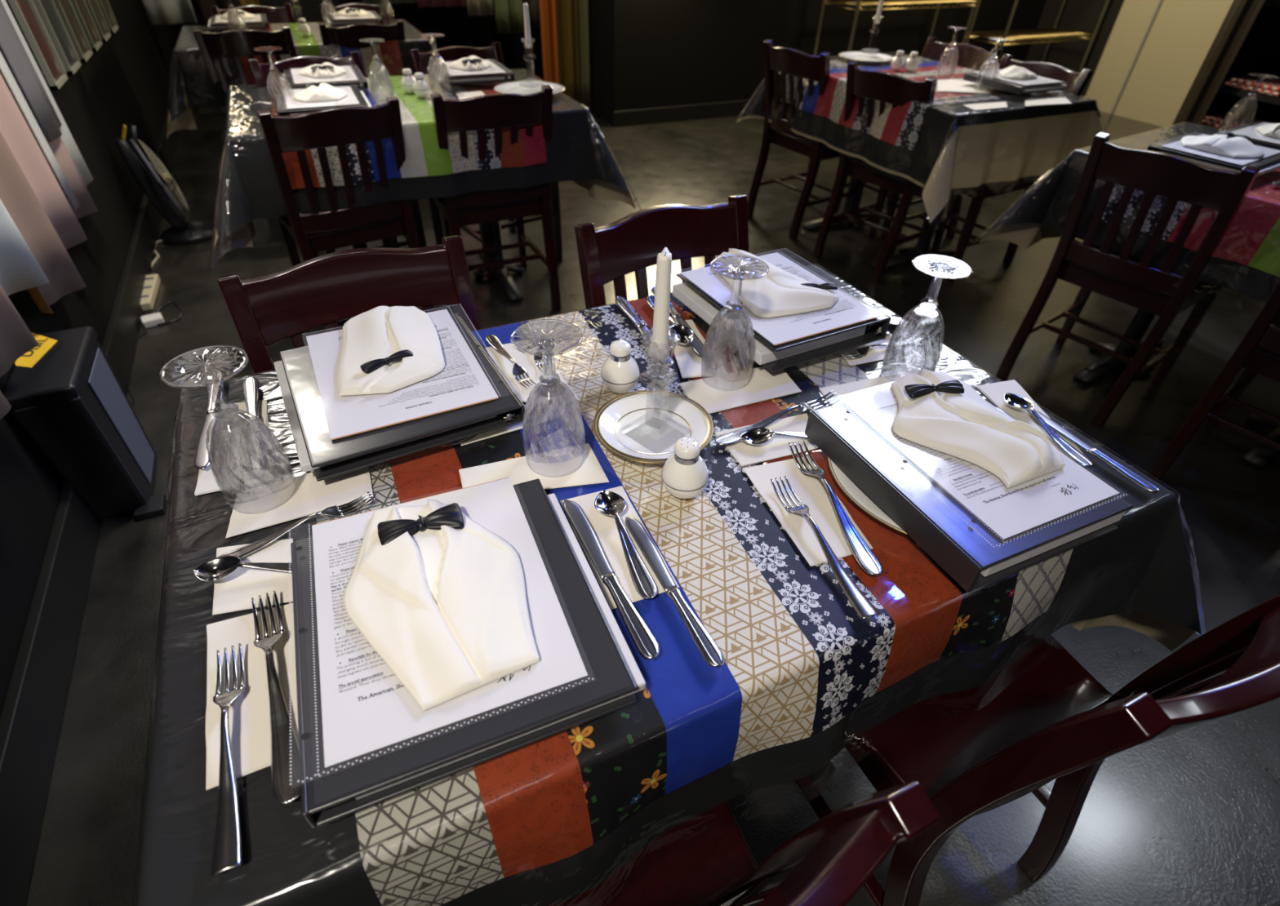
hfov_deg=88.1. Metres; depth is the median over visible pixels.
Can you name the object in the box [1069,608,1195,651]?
tablecloth
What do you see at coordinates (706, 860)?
dining chair
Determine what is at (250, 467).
bowl
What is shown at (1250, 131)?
menu sheet
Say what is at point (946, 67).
bowl
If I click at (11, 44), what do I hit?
curtain
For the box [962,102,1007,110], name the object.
paper napkin
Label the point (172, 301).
cable
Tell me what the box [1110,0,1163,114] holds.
trim
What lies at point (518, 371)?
fork
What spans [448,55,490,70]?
folded napkin
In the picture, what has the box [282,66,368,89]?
ring binder
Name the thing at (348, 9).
bow tie
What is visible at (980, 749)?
dining chair
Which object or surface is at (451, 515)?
bow tie
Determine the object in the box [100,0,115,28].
print
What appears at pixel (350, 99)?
menu sheet
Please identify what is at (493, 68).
menu sheet
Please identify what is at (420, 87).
pepper shaker
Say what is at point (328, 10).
goblet
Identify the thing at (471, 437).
fork
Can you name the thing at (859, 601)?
fork
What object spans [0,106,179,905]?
baseboard
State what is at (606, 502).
bowl
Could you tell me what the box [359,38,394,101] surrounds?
goblet
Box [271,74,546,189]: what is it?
table runner
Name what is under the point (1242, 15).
door frame
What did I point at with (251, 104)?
fork
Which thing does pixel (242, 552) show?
fork
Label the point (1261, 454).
dining table
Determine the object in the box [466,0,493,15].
curtain
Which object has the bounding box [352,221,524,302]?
dining table
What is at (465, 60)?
bow tie
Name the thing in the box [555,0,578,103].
curtain
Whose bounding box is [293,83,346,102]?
folded napkin
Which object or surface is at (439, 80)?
bowl
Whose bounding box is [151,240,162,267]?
cable
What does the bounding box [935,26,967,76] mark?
goblet
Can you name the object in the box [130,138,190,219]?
grille
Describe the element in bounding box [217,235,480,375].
dining chair
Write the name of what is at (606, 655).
ring binder
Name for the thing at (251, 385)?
table knife
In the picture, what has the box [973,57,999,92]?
bowl
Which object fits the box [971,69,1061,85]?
menu sheet
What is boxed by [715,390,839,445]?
fork
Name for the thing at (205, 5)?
curtain
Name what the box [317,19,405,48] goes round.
dining chair
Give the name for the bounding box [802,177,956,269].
dining table
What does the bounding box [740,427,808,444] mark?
spoon
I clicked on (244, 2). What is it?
curtain
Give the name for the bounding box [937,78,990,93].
paper napkin
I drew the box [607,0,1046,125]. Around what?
wall partition
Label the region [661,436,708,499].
pepper shaker
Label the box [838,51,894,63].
plate
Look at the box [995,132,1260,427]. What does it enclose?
dining chair
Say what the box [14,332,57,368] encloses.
sign card
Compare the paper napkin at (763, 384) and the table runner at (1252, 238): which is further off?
the table runner at (1252, 238)
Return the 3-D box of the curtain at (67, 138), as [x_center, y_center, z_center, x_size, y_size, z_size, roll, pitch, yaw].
[-1.872,-1.781,1.470,0.065,2.370,0.340,-16,43,-20]
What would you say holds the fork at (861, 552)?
on the paper napkin at (811, 491)
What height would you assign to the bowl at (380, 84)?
0.120 m
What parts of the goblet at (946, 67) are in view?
stem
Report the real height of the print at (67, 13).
0.400 m
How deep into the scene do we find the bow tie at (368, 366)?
0.92 m
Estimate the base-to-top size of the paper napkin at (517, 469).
0.001 m
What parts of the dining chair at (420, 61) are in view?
post, crest rail, leg, post, leg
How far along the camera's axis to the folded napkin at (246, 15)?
3.49 m
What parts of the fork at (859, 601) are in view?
handle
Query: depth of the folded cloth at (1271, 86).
3.94 m
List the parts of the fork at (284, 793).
handle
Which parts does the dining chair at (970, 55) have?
leg, leg, post, crest rail, post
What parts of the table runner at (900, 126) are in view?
fabric panel, fabric panel, fabric panel, fabric panel, fabric panel, fabric panel, fabric panel, fabric panel, fabric panel, fabric panel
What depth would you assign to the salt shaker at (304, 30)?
3.38 m
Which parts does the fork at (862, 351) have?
handle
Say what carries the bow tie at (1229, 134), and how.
on the folded napkin at (1222, 144)
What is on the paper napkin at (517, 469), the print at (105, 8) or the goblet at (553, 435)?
the goblet at (553, 435)
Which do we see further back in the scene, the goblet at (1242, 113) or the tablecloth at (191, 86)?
the tablecloth at (191, 86)
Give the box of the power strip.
[140,273,160,311]
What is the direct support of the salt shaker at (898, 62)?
on the plastic table cover at (892, 54)
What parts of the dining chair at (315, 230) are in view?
post, leg, crest rail, seat, rail, leg, post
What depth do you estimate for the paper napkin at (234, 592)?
0.71 m
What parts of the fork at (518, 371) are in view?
handle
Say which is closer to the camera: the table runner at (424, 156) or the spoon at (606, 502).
the spoon at (606, 502)
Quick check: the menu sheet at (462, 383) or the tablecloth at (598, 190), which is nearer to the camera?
the menu sheet at (462, 383)
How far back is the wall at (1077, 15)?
5.99 m
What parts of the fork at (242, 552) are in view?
handle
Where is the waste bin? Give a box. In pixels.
[2,326,165,519]
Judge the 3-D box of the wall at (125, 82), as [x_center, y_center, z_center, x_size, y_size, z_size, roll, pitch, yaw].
[-2.367,-2.120,2.195,0.120,3.000,11.000,-16,43,-20]
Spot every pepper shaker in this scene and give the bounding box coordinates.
[413,71,429,97]
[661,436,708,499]
[904,51,918,71]
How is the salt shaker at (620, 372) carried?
on the cover at (172, 486)
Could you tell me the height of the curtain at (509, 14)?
2.420 m
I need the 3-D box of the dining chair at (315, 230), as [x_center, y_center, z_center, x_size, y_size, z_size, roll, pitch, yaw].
[-1.066,-0.846,2.398,0.416,0.846,0.522,-23,46,-27]
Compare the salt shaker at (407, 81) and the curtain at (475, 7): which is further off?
the curtain at (475, 7)
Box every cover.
[131,264,1207,905]
[164,19,431,132]
[208,68,640,263]
[729,51,1105,207]
[970,121,1279,242]
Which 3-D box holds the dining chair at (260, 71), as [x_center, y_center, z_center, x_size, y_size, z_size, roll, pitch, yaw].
[-1.192,-1.107,2.707,0.416,0.846,0.522,-23,46,-27]
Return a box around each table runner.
[212,22,403,88]
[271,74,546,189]
[310,292,1073,905]
[780,54,1065,151]
[1101,168,1279,276]
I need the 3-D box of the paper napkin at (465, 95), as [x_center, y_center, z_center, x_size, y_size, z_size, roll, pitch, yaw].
[-0.637,-1.345,2.486,0.113,0.001,0.116,-16,43,-20]
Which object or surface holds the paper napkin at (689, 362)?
on the cover at (172, 486)
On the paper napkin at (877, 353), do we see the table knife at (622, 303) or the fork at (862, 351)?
the fork at (862, 351)
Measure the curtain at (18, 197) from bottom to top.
2.475 m
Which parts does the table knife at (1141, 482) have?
blade, handle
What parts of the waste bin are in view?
bin lid, panel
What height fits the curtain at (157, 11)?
2.320 m
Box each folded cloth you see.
[1200,112,1271,128]
[1222,74,1279,96]
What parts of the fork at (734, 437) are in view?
handle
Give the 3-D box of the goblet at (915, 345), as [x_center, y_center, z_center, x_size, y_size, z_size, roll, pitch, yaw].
[0.427,-0.196,0.999,0.082,0.184,0.082,29,47,29]
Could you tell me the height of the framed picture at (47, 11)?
0.418 m
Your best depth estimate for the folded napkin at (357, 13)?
3.67 m
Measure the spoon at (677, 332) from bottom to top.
0.019 m
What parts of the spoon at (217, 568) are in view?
handle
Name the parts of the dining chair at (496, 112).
leg, post, seat, crest rail, rail, leg, post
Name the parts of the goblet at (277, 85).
stem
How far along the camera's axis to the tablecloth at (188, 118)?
3.23 m
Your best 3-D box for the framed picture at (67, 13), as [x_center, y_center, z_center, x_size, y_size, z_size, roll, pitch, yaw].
[-2.481,-1.940,2.838,0.020,0.424,0.230,-16,43,-20]
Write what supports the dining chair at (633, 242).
on the floor
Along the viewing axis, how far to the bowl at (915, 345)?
0.99 m
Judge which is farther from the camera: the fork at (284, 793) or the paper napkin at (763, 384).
the paper napkin at (763, 384)
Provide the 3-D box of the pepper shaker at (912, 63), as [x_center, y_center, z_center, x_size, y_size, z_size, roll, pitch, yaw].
[1.259,-1.809,3.055,0.060,0.079,0.060,-16,43,-20]
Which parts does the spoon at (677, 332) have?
handle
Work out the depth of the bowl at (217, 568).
0.71 m
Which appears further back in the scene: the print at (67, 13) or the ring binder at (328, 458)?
the print at (67, 13)
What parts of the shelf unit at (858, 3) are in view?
post, post, wire shelf, post, post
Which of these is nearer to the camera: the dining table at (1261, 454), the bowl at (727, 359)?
the bowl at (727, 359)
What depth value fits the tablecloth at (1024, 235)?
2.37 m
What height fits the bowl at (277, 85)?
0.120 m
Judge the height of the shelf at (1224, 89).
0.035 m
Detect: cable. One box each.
[127,330,146,512]
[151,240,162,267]
[155,300,183,325]
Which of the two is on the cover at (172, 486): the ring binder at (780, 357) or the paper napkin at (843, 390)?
the paper napkin at (843, 390)
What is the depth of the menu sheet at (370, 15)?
3.65 m
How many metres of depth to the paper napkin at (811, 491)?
0.82 m
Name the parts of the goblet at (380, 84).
stem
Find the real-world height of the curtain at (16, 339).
2.360 m
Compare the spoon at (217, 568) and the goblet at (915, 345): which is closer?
the spoon at (217, 568)
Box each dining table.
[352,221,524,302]
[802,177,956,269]
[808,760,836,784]
[1072,308,1279,470]
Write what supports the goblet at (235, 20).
on the plastic table cover at (190, 34)
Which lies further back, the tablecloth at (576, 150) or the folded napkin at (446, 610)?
the tablecloth at (576, 150)
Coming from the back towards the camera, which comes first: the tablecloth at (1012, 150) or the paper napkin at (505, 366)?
the tablecloth at (1012, 150)
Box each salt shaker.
[297,17,311,36]
[400,68,415,93]
[600,339,639,393]
[891,49,904,70]
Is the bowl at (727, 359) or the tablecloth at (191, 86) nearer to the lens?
the bowl at (727, 359)
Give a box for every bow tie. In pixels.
[304,81,329,87]
[311,64,333,69]
[345,8,359,11]
[360,349,413,373]
[377,502,464,545]
[462,58,482,62]
[800,282,837,289]
[904,379,964,398]
[1218,131,1251,140]
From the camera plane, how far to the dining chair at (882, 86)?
2.94 m
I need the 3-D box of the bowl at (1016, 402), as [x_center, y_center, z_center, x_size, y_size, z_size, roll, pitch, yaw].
[0.564,-0.074,0.988,0.038,0.015,0.049,-9,41,-13]
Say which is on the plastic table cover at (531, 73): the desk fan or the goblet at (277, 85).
the goblet at (277, 85)
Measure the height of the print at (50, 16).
0.394 m
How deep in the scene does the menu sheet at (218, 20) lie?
3.48 m
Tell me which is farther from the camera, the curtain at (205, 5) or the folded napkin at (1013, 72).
the curtain at (205, 5)
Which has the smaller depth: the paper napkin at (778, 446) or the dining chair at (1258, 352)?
the paper napkin at (778, 446)
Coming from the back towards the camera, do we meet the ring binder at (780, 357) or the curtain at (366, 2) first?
the curtain at (366, 2)
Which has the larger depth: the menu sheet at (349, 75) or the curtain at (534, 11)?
the curtain at (534, 11)
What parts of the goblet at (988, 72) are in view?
stem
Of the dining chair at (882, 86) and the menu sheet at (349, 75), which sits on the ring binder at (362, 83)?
the menu sheet at (349, 75)
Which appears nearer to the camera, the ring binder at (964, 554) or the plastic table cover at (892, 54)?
the ring binder at (964, 554)
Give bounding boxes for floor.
[25,106,1279,905]
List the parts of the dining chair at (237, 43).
post, crest rail, post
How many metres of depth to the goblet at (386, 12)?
3.77 m
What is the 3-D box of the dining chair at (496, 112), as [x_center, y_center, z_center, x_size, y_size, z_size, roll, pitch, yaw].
[-0.593,-1.005,2.608,0.416,0.846,0.522,-17,43,-21]
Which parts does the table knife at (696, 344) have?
handle, blade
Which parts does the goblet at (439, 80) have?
stem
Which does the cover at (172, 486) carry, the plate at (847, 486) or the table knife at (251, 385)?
the plate at (847, 486)
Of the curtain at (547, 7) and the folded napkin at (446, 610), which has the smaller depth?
the folded napkin at (446, 610)
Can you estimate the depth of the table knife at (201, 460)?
0.87 m
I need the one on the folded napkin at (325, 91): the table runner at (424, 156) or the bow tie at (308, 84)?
the bow tie at (308, 84)
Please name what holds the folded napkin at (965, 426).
on the menu sheet at (1018, 508)
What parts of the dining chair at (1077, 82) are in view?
leg, leg, post, seat, crest rail, post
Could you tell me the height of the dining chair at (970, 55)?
0.846 m
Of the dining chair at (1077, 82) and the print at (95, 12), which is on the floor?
the dining chair at (1077, 82)
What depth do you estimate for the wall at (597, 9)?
5.07 m
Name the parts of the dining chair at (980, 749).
seat, post, rail, post, crest rail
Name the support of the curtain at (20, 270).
hanging from the wall at (125, 82)
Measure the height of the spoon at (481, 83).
0.016 m
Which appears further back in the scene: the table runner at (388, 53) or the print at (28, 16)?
the table runner at (388, 53)
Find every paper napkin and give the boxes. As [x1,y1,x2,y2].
[194,400,268,495]
[205,603,298,790]
[212,538,293,615]
[225,466,373,538]
[456,90,484,99]
[458,443,608,489]
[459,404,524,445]
[484,342,579,402]
[560,485,679,609]
[668,320,704,378]
[679,366,801,413]
[714,413,818,466]
[742,456,872,566]
[818,371,936,404]
[839,335,891,365]
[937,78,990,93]
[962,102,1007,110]
[975,379,1083,460]
[1025,97,1071,106]
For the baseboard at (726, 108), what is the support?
attached to the wall partition at (661, 53)
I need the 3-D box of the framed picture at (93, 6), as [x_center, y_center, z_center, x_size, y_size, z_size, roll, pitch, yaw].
[-2.760,-2.316,3.288,0.020,0.436,0.230,-16,43,-20]
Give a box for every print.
[16,0,62,81]
[40,0,75,67]
[58,0,88,55]
[75,0,97,44]
[88,0,106,35]
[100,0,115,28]
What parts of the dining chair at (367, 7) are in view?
post, crest rail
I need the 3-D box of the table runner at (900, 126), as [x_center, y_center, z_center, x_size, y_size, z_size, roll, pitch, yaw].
[1.271,-1.647,3.056,0.849,0.163,0.920,-16,43,-20]
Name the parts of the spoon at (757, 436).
handle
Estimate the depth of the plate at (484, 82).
2.61 m
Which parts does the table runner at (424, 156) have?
fabric panel, fabric panel, fabric panel, fabric panel, fabric panel, fabric panel, fabric panel, fabric panel, fabric panel, fabric panel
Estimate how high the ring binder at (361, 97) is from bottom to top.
0.028 m
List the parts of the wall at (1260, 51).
post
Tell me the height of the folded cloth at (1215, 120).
0.086 m
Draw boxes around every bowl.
[193,554,240,582]
[205,408,297,514]
[266,71,294,113]
[368,61,394,101]
[427,54,451,93]
[522,381,585,477]
[594,489,626,515]
[668,324,693,345]
[701,306,755,391]
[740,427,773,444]
[881,303,944,382]
[935,44,958,76]
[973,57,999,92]
[1004,392,1034,409]
[1217,96,1257,132]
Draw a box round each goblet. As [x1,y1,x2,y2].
[159,345,297,514]
[226,0,247,30]
[253,46,294,113]
[321,0,338,26]
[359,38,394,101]
[379,0,395,24]
[421,33,451,93]
[510,319,585,477]
[701,253,768,391]
[881,253,973,382]
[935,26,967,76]
[973,37,1009,92]
[1217,72,1278,132]
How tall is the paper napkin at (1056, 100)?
0.001 m
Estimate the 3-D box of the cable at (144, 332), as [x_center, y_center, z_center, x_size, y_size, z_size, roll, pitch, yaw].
[-1.681,-0.148,2.190,0.078,0.004,1.115,-19,44,-23]
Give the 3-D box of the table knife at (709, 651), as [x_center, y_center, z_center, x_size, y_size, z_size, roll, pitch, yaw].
[0.031,0.141,0.713,0.022,0.006,0.220,-16,43,-20]
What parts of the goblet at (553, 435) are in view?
stem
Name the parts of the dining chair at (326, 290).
post, crest rail, post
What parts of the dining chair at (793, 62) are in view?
post, rail, crest rail, seat, leg, post, leg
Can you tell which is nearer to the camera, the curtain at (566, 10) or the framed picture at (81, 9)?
the framed picture at (81, 9)
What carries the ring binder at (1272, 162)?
on the plate
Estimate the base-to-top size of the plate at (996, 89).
0.020 m
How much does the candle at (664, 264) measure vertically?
0.139 m
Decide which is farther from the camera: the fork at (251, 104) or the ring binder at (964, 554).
the fork at (251, 104)
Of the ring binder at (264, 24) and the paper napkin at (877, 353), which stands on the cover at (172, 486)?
the paper napkin at (877, 353)
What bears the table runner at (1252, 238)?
on the tablecloth at (1049, 202)
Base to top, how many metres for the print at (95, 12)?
0.412 m
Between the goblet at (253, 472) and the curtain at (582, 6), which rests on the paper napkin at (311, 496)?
the goblet at (253, 472)
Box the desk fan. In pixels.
[115,124,216,244]
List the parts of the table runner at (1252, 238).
fabric panel, fabric panel, fabric panel, fabric panel, fabric panel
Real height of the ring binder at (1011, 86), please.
0.028 m
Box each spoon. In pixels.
[193,554,292,582]
[480,83,493,84]
[594,489,657,599]
[645,294,693,345]
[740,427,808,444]
[886,323,897,334]
[1004,392,1093,466]
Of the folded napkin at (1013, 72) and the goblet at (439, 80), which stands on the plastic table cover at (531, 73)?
the goblet at (439, 80)
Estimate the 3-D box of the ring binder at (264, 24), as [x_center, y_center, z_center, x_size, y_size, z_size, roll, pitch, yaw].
[-2.140,-2.297,3.525,0.284,0.028,0.299,-16,43,-20]
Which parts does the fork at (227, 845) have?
handle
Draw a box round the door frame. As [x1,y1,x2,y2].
[1171,0,1265,126]
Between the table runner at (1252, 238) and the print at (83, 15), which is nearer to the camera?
the table runner at (1252, 238)
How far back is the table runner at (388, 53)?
3.31 m
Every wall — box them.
[0,0,170,715]
[151,0,538,78]
[535,0,608,122]
[1025,0,1124,97]
[1203,0,1279,123]
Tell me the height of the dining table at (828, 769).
0.748 m
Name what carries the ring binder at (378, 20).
on the plate
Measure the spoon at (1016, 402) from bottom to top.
0.017 m
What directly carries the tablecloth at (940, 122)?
on the tablecloth at (1012, 150)
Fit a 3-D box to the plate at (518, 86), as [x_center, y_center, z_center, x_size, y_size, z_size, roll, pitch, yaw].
[-0.421,-1.384,2.527,0.269,0.020,0.269,-16,43,-20]
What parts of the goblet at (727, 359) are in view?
stem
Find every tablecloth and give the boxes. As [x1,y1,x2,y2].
[137,265,1201,905]
[166,106,200,138]
[168,21,432,121]
[213,143,635,266]
[215,69,628,244]
[737,52,1100,186]
[737,111,1103,222]
[979,222,1062,248]
[992,122,1279,302]
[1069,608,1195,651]
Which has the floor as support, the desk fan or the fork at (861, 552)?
the desk fan
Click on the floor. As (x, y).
(1189, 817)
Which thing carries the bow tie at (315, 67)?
on the folded napkin at (307, 71)
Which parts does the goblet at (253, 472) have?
stem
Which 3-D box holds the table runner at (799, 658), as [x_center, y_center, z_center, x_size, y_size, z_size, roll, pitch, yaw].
[0.001,0.022,0.957,0.849,0.108,0.837,-16,43,-20]
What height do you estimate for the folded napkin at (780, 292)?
0.031 m
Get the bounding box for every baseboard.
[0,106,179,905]
[613,99,750,127]
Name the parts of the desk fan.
oscillation knob, arm, blade, blade, blade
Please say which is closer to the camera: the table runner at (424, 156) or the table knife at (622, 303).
the table knife at (622, 303)
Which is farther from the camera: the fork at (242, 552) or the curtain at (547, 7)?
the curtain at (547, 7)
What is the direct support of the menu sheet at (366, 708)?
on the ring binder at (606, 655)
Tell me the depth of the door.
5.45 m
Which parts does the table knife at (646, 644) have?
blade, handle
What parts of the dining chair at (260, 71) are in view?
post, crest rail, leg, post, leg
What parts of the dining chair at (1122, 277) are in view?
post, leg, rail, seat, crest rail, post, leg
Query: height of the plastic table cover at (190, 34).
0.369 m
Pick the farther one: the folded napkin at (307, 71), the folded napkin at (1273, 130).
the folded napkin at (307, 71)
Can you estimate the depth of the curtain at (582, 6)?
5.11 m
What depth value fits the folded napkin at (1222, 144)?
1.92 m
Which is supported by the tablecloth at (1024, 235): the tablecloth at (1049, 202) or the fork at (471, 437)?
the tablecloth at (1049, 202)
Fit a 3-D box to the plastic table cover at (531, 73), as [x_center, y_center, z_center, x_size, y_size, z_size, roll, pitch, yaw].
[-0.882,-1.188,2.580,1.530,0.369,1.103,-16,43,-20]
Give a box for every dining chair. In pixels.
[191,25,297,119]
[209,3,296,23]
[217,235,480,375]
[247,51,426,257]
[256,95,419,266]
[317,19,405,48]
[318,0,389,22]
[408,42,562,280]
[427,84,561,311]
[546,781,940,905]
[574,194,748,309]
[746,39,865,239]
[795,593,1279,905]
[813,61,957,283]
[835,35,1001,240]
[890,53,1093,282]
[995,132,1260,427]
[1147,280,1279,481]
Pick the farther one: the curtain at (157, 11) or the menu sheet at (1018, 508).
the curtain at (157, 11)
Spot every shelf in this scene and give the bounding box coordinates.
[1217,84,1279,105]
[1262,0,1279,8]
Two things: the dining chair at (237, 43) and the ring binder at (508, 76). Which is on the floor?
the dining chair at (237, 43)
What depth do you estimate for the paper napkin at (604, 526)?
0.77 m
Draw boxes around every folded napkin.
[220,9,255,19]
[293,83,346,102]
[298,62,346,77]
[337,7,368,16]
[337,306,445,395]
[343,499,539,711]
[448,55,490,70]
[719,248,839,317]
[890,369,1065,488]
[999,65,1037,79]
[1180,134,1264,158]
[1254,123,1279,138]
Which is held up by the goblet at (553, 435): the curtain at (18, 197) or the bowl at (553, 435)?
the bowl at (553, 435)
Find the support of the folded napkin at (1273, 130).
on the menu sheet at (1250, 131)
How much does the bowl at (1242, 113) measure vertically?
0.120 m
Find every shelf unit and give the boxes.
[813,0,980,55]
[961,0,1109,71]
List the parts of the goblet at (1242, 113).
stem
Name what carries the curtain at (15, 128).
hanging from the wall at (125, 82)
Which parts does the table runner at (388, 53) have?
fabric panel, fabric panel, fabric panel, fabric panel, fabric panel, fabric panel, fabric panel, fabric panel, fabric panel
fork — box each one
[209,643,244,877]
[220,490,374,559]
[233,101,271,107]
[251,590,301,804]
[440,434,477,446]
[485,334,536,386]
[520,322,542,370]
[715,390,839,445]
[770,475,879,619]
[788,440,883,575]
[839,342,888,359]
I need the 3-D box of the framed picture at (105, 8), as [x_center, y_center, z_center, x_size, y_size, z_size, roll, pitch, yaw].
[-2.899,-2.504,3.514,0.020,0.442,0.230,-16,43,-20]
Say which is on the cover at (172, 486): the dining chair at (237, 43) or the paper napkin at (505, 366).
the paper napkin at (505, 366)
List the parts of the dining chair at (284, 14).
post, post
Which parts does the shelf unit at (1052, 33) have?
post, post, wire shelf, post, post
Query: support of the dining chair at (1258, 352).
on the floor
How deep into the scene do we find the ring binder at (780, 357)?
1.08 m
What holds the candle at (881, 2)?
on the candle holder
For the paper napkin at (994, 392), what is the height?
0.001 m
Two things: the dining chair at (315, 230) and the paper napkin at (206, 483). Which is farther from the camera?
the dining chair at (315, 230)
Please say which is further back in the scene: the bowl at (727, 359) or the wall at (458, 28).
the wall at (458, 28)
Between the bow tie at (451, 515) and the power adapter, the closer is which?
the bow tie at (451, 515)
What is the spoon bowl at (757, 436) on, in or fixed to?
on the spoon at (757, 436)
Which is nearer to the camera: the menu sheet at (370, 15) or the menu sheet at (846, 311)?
the menu sheet at (846, 311)
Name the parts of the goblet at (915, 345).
stem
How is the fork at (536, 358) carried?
on the paper napkin at (505, 366)
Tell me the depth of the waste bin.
1.68 m
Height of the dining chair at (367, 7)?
0.846 m
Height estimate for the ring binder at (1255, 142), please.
0.028 m
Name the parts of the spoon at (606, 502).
handle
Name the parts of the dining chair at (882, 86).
post, rail, seat, leg, crest rail, post, leg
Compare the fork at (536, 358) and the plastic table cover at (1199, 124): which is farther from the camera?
the plastic table cover at (1199, 124)
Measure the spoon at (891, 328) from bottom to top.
0.014 m
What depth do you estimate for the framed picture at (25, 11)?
2.43 m
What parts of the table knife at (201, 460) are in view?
blade, handle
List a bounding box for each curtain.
[0,0,62,142]
[0,0,93,210]
[0,47,97,249]
[0,131,86,314]
[0,199,48,296]
[0,284,38,419]
[140,0,197,24]
[197,0,241,25]
[240,0,259,5]
[361,0,417,4]
[417,0,467,7]
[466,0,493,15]
[493,0,524,33]
[523,0,541,27]
[539,0,559,84]
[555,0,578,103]
[576,0,591,108]
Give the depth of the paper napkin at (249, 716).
0.61 m
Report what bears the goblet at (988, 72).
on the paper napkin at (959, 85)
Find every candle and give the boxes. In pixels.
[523,2,531,48]
[651,247,671,359]
[874,0,883,23]
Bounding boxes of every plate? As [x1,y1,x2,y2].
[460,82,489,84]
[493,80,564,94]
[592,390,713,463]
[826,456,907,534]
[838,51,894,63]
[991,87,1028,93]
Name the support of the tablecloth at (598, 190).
on the dining table at (504, 277)
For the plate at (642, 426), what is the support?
on the cover at (172, 486)
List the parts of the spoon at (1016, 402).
handle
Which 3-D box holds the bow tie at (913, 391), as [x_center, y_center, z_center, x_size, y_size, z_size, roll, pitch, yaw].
[0.384,-0.085,0.863,0.072,0.016,0.026,-2,40,-4]
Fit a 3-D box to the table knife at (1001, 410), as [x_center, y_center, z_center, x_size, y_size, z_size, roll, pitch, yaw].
[0.562,-0.011,0.919,0.019,0.006,0.194,-13,42,-17]
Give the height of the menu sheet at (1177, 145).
0.003 m
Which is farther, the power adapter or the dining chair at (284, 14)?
the dining chair at (284, 14)
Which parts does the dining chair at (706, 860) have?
seat, rail, crest rail, post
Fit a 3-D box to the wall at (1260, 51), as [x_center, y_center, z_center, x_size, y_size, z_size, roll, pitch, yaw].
[4.019,-2.326,3.624,0.640,1.800,0.945,-13,42,-17]
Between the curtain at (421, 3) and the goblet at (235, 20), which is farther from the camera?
the curtain at (421, 3)
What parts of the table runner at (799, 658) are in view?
fabric panel, fabric panel, fabric panel, fabric panel, fabric panel, fabric panel, fabric panel, fabric panel, fabric panel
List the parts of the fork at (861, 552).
handle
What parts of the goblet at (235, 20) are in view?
stem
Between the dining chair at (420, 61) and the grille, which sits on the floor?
the dining chair at (420, 61)
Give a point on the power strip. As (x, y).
(152, 282)
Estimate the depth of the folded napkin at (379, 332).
0.96 m
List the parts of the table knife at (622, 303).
handle, blade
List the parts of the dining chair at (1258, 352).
leg, seat, rail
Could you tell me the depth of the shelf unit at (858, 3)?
5.07 m
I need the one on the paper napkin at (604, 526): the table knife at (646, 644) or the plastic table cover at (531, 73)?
the table knife at (646, 644)
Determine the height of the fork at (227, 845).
0.016 m
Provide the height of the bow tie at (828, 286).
0.012 m
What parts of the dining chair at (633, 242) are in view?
post, crest rail, post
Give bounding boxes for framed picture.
[8,0,68,90]
[32,0,81,75]
[53,0,93,62]
[70,0,102,51]
[84,0,111,42]
[97,0,118,34]
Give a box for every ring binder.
[208,14,269,30]
[273,313,524,481]
[275,86,371,115]
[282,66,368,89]
[290,478,645,828]
[326,12,383,26]
[427,60,515,84]
[672,252,891,372]
[804,402,1133,592]
[963,72,1067,93]
[1146,133,1279,176]
[1213,121,1279,150]
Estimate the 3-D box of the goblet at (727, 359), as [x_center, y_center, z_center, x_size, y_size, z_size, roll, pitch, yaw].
[0.136,-0.190,0.980,0.082,0.184,0.082,17,42,18]
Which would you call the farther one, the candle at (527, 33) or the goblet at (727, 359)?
the candle at (527, 33)
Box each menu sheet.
[214,14,266,22]
[276,86,359,109]
[288,477,593,784]
[290,65,360,84]
[305,303,513,439]
[333,11,379,19]
[444,59,506,75]
[676,248,886,345]
[831,370,1126,546]
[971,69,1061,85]
[1159,133,1279,164]
[1230,122,1279,144]
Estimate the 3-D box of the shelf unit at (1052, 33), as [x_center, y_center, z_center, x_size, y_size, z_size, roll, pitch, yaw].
[3.373,-3.957,5.405,1.125,2.000,0.424,-16,43,-20]
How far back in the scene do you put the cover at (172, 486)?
0.75 m
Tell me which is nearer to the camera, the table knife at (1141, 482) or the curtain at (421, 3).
the table knife at (1141, 482)
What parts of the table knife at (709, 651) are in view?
blade, handle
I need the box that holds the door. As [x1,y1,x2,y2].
[1084,0,1233,127]
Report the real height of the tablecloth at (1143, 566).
0.258 m
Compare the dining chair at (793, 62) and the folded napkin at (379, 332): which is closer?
the folded napkin at (379, 332)
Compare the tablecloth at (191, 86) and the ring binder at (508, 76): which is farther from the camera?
the tablecloth at (191, 86)
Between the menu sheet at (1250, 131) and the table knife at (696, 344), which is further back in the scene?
the menu sheet at (1250, 131)
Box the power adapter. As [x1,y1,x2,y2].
[140,312,164,328]
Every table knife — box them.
[194,380,225,470]
[242,376,260,418]
[562,499,661,661]
[614,296,673,365]
[624,516,724,668]
[651,286,703,356]
[996,407,1017,420]
[1026,409,1159,493]
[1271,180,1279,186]
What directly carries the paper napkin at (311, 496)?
on the cover at (172, 486)

